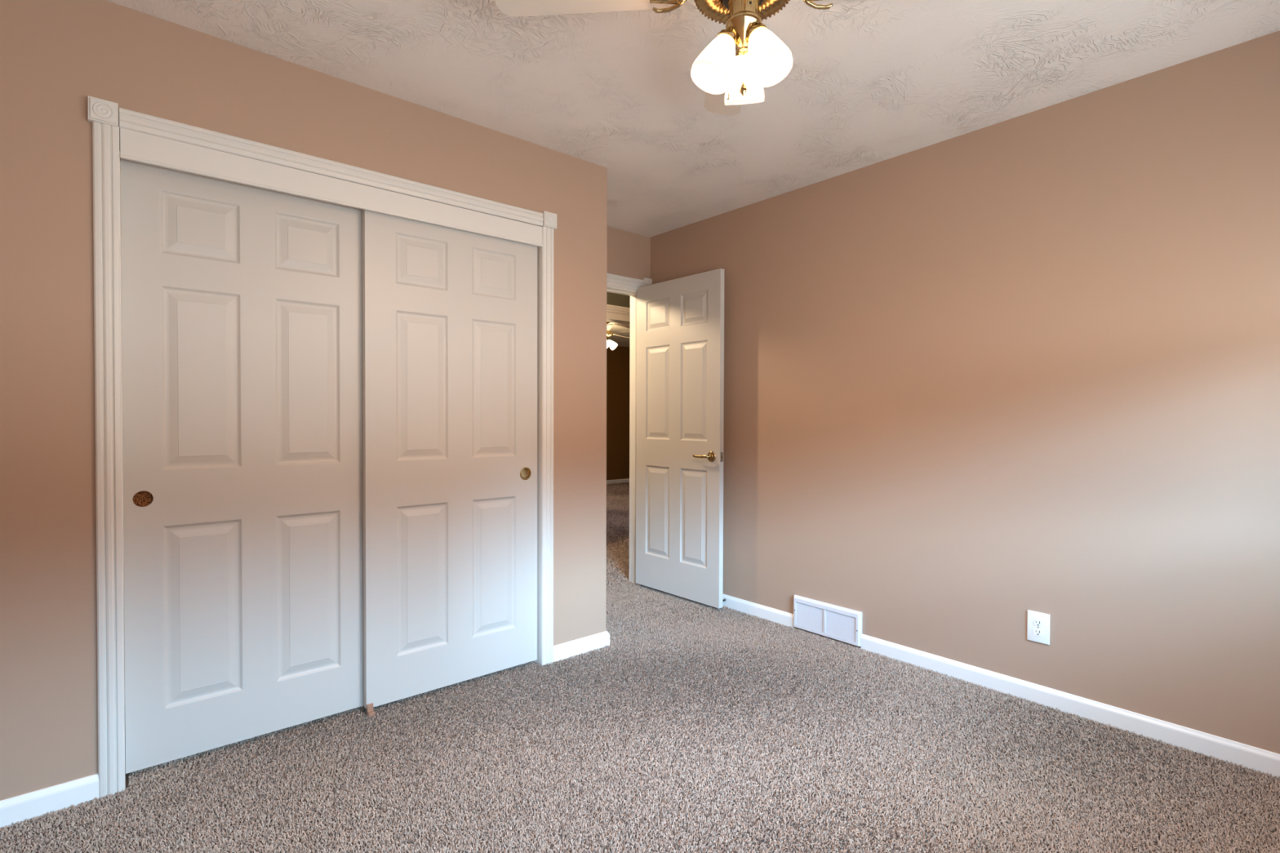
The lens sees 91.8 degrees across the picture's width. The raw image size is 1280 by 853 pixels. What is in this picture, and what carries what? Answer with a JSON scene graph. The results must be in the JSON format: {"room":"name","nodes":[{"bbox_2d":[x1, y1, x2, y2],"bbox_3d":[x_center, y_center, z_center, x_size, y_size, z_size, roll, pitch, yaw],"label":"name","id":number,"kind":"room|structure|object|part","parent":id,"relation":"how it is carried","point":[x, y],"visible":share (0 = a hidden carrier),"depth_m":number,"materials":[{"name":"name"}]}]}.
{"room":"empty bedroom","nodes":[
{"label":"empty bedroom","id":0,"kind":"room"},
{"bbox_2d":[0,0,607,800],"bbox_3d":[-1.375,-0.090,2.648,2.520,2.452,0.761,-1,1,-41],"label":"wall","id":1,"kind":"structure","parent":0,"point":[55,55],"depth_m":1.88,"materials":[{"name":"beige paint"}]},
{"bbox_2d":[0,773,98,829],"bbox_3d":[-1.835,1.109,1.761,0.448,0.077,0.014,-1,1,-41],"label":"baseboard","id":2,"kind":"structure","parent":1,"relation":"attached to","point":[28,806],"depth_m":1.83,"materials":[{"name":"white paint"}]},
{"bbox_2d":[120,158,364,773],"bbox_3d":[-1.373,0.118,2.253,0.776,2.000,0.035,-1,1,-41],"label":"door","id":3,"kind":"structure","parent":1,"relation":"in","point":[242,304],"depth_m":2.19,"materials":[{"name":"grey paint"}]},
{"bbox_2d":[87,95,556,799],"bbox_3d":[-1.072,0.068,2.469,1.666,2.144,0.150,-1,1,-41],"label":"door frame","id":4,"kind":"structure","parent":1,"relation":"attached to","point":[146,139],"depth_m":2.02,"materials":[{"name":"white paint"}]},
{"bbox_3d":[-1.637,0.110,1.912,0.062,2.071,0.017,-1,1,-41],"label":"casing leg","id":5,"kind":"part","parent":4,"relation":"part of","materials":[{"name":"white paint"}]},
{"bbox_3d":[-0.438,0.098,2.945,0.062,2.073,0.017,-1,1,-41],"label":"casing leg","id":6,"kind":"part","parent":4,"relation":"part of","materials":[{"name":"white paint"}]},
{"bbox_2d":[362,209,537,709],"bbox_3d":[-0.792,0.126,2.698,0.778,1.975,0.035,-1,1,-41],"label":"door","id":7,"kind":"structure","parent":1,"relation":"in","point":[450,315],"depth_m":2.65,"materials":[{"name":"grey paint"}]},
{"bbox_3d":[-0.537,0.220,2.904,0.061,0.061,0.012,-1,1,-41],"label":"cup pull","id":8,"kind":"part","parent":7,"relation":"part of","materials":[{"name":"gold metal"}]},
{"bbox_2d":[553,631,609,662],"bbox_3d":[-0.531,1.090,3.372,0.340,0.077,0.755,-1,1,-41],"label":"baseboard","id":9,"kind":"structure","parent":1,"relation":"attached to","point":[566,650],"depth_m":3.08,"materials":[{"name":"white paint"}]},
{"bbox_2d":[606,346,630,479],"bbox_3d":[-1.456,-0.197,10.191,6.800,2.452,0.100,-1,1,-41],"label":"wall","id":10,"kind":"structure","parent":0,"point":[618,358],"depth_m":11.04,"materials":[{"name":"brown paint"}]},
{"bbox_2d":[606,478,629,484],"bbox_3d":[-1.423,0.991,10.164,6.600,0.077,0.014,-1,1,-41],"label":"baseboard","id":11,"kind":"structure","parent":10,"relation":"attached to","point":[627,480],"depth_m":11.05,"materials":[{"name":"white paint"}]},
{"bbox_2d":[606,292,630,307],"bbox_3d":[0.197,-0.130,5.819,10.000,2.452,0.115,-1,1,-41],"label":"wall","id":12,"kind":"structure","parent":0,"point":[612,299],"depth_m":5.39,"materials":[{"name":"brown paint"}]},
{"bbox_2d":[606,304,630,324],"bbox_3d":[-0.284,0.028,5.398,1.020,2.146,0.136,-1,1,-41],"label":"door frame","id":13,"kind":"structure","parent":12,"relation":"attached to","point":[618,314],"depth_m":5.39,"materials":[{"name":"white paint"}]},
{"bbox_2d":[606,226,650,279],"bbox_3d":[-0.630,-0.105,3.867,6.200,2.452,0.115,-1,1,-41],"label":"wall","id":14,"kind":"structure","parent":0,"point":[628,253],"depth_m":4.25,"materials":[{"name":"beige paint"}]},
{"bbox_2d":[606,272,652,585],"bbox_3d":[-0.313,0.042,4.125,0.930,2.154,0.146,-1,1,-41],"label":"door frame","id":15,"kind":"structure","parent":14,"relation":"attached to","point":[618,284],"depth_m":4.38,"materials":[{"name":"white paint"}]},
{"bbox_2d":[635,268,724,608],"bbox_3d":[0.223,0.071,4.016,0.090,2.047,0.789,-1,1,-41],"label":"door","id":16,"kind":"structure","parent":14,"relation":"in","point":[680,323],"depth_m":3.98,"materials":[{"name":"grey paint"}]},
{"bbox_3d":[0.376,0.182,3.802,0.044,0.023,0.139,-1,1,-41],"label":"lever handle","id":17,"kind":"part","parent":16,"relation":"part of","materials":[{"name":"gold metal"}]},
{"bbox_3d":[0.493,0.184,3.744,0.022,0.058,0.002,-1,1,-42],"label":"latch plate","id":18,"kind":"part","parent":16,"relation":"part of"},
{"bbox_2d":[0,486,1279,852],"bbox_3d":[0.491,1.127,5.859,9.520,0.060,9.240,-1,1,-41],"label":"floor","id":19,"kind":"structure","parent":0,"point":[126,780],"depth_m":2.03,"materials":[{"name":"brown"}]},
{"bbox_2d":[367,702,374,718],"bbox_3d":[-1.057,1.116,2.436,0.023,0.048,0.022,-1,1,-41],"label":"floor guide","id":20,"kind":"object","parent":19,"relation":"on","point":[371,713],"visible":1,"depth_m":2.43,"materials":[{"name":"brown plastic"}]},
{"bbox_2d":[0,482,1279,852],"bbox_3d":[0.242,1.091,5.785,8.824,0.020,8.835,-1,1,-41],"label":"carpet","id":21,"kind":"structure","parent":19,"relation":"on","point":[623,490],"depth_m":2.06,"materials":[{"name":"beige carpet"}]},
{"bbox_2d":[106,0,1279,346],"bbox_3d":[0.499,-1.395,5.823,9.520,0.080,9.240,-1,1,-41],"label":"ceiling","id":22,"kind":"structure","parent":0,"point":[868,82],"depth_m":2.26,"materials":[{"name":"white paint"}]},
{"bbox_2d":[606,321,630,350],"bbox_3d":[-0.458,-1.200,8.168,1.259,0.382,1.253,1,1,37],"label":"ceiling fan","id":23,"kind":"object","parent":22,"relation":"hanging from","point":[611,344],"visible":0.43,"depth_m":8.10,"materials":[{"name":"white glass"}]},
{"bbox_3d":[-0.407,-1.228,7.706,0.130,0.031,0.465,0,1,-7],"label":"fan blade","id":24,"kind":"part","parent":23,"relation":"part of","materials":[{"name":"beige"}]},
{"bbox_3d":[-0.375,-1.089,8.185,0.122,0.109,0.109,43,-21,-26],"label":"lamp shade","id":25,"kind":"part","parent":23,"relation":"part of","materials":[{"name":"beige glass"}]},
{"bbox_2d":[494,0,832,115],"bbox_3d":[0.270,-1.072,1.618,0.987,0.449,0.987,-1,1,-43],"label":"ceiling fan","id":26,"kind":"object","parent":22,"relation":"hanging from","point":[745,57],"visible":1,"depth_m":1.64,"materials":[{"name":"white glass"}]},
{"bbox_3d":[-0.157,-1.141,1.634,0.465,0.031,0.130,0,1,2],"label":"fan blade","id":27,"kind":"part","parent":26,"relation":"part of","materials":[{"name":"beige wood"}]},
{"bbox_3d":[0.203,-0.948,1.599,0.109,0.122,0.109,25,-6,-16],"label":"lamp shade","id":28,"kind":"part","parent":26,"relation":"part of","materials":[{"name":"beige glass"}]},
{"bbox_3d":[0.287,-1.145,2.044,0.130,0.031,0.465,0,1,2],"label":"fan blade","id":29,"kind":"part","parent":26,"relation":"part of","materials":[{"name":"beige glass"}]},
{"bbox_3d":[0.227,-1.015,1.606,0.056,0.058,0.052,0,1,-17],"label":"lamp arm","id":30,"kind":"part","parent":26,"relation":"part of","materials":[{"name":"gold metal"}]},
{"bbox_3d":[0.279,-1.016,1.662,0.052,0.058,0.056,0,1,11],"label":"lamp arm","id":31,"kind":"part","parent":26,"relation":"part of","materials":[{"name":"gold metal"}]},
{"bbox_3d":[0.270,-1.129,1.617,0.268,0.035,0.268,0,1,2],"label":"plate","id":32,"kind":"part","parent":26,"relation":"part of","materials":[{"name":"gold metal"}]},
{"bbox_3d":[0.265,-0.969,1.585,0.002,0.167,0.003,0,1,2],"label":"pull chain","id":33,"kind":"part","parent":26,"relation":"part of","materials":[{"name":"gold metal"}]},
{"bbox_3d":[0.284,-0.949,1.688,0.109,0.122,0.109,0,25,11],"label":"lamp shade","id":34,"kind":"part","parent":26,"relation":"part of","materials":[{"name":"beige glass"}]},
{"bbox_3d":[0.299,-1.014,1.584,0.052,0.058,0.056,0,1,-40],"label":"lamp arm","id":35,"kind":"part","parent":26,"relation":"part of","materials":[{"name":"gold metal"}]},
{"bbox_3d":[0.315,-0.947,1.565,0.109,0.122,0.109,0,-23,-40],"label":"lamp shade","id":36,"kind":"part","parent":26,"relation":"part of","materials":[{"name":"beige glass"}]},
{"bbox_2d":[650,30,1279,754],"bbox_3d":[1.348,-0.086,2.987,0.100,2.452,3.801,-1,1,-41],"label":"wall","id":37,"kind":"structure","parent":0,"point":[977,380],"depth_m":2.54,"materials":[{"name":"beige paint"}]},
{"bbox_2d":[793,595,862,646],"bbox_3d":[0.992,1.033,3.316,0.025,0.174,0.408,-1,1,-41],"label":"air vent","id":38,"kind":"object","parent":37,"relation":"in","point":[842,624],"visible":1,"depth_m":3.30,"materials":[{"name":"white metal"}]},
{"bbox_2d":[722,593,1279,777],"bbox_3d":[1.268,1.101,3.004,0.014,0.077,3.701,-1,1,-41],"label":"baseboard","id":39,"kind":"structure","parent":37,"relation":"attached to","point":[1261,760],"depth_m":2.48,"materials":[{"name":"white paint"}]},
{"bbox_2d":[1026,609,1049,644],"bbox_3d":[1.647,0.831,2.566,0.009,0.126,0.082,-1,1,-41],"label":"wall outlet","id":40,"kind":"object","parent":37,"relation":"attached to","point":[1037,623],"visible":1,"depth_m":2.56,"materials":[{"name":"white plastic"}]},
{"bbox_2d":[1033,628,1042,635],"bbox_3d":[1.645,0.850,2.564,0.002,0.028,0.034,-1,1,-41],"label":"receptacle","id":41,"kind":"object","parent":40,"relation":"attached to","point":[1037,632],"depth_m":2.56,"materials":[{"name":"white plastic"}]},
{"bbox_2d":[1033,618,1043,626],"bbox_3d":[1.645,0.811,2.563,0.002,0.028,0.034,-1,1,-41],"label":"receptacle","id":42,"kind":"object","parent":40,"relation":"attached to","point":[1037,622],"depth_m":2.56,"materials":[{"name":"white plastic"}]}
]}

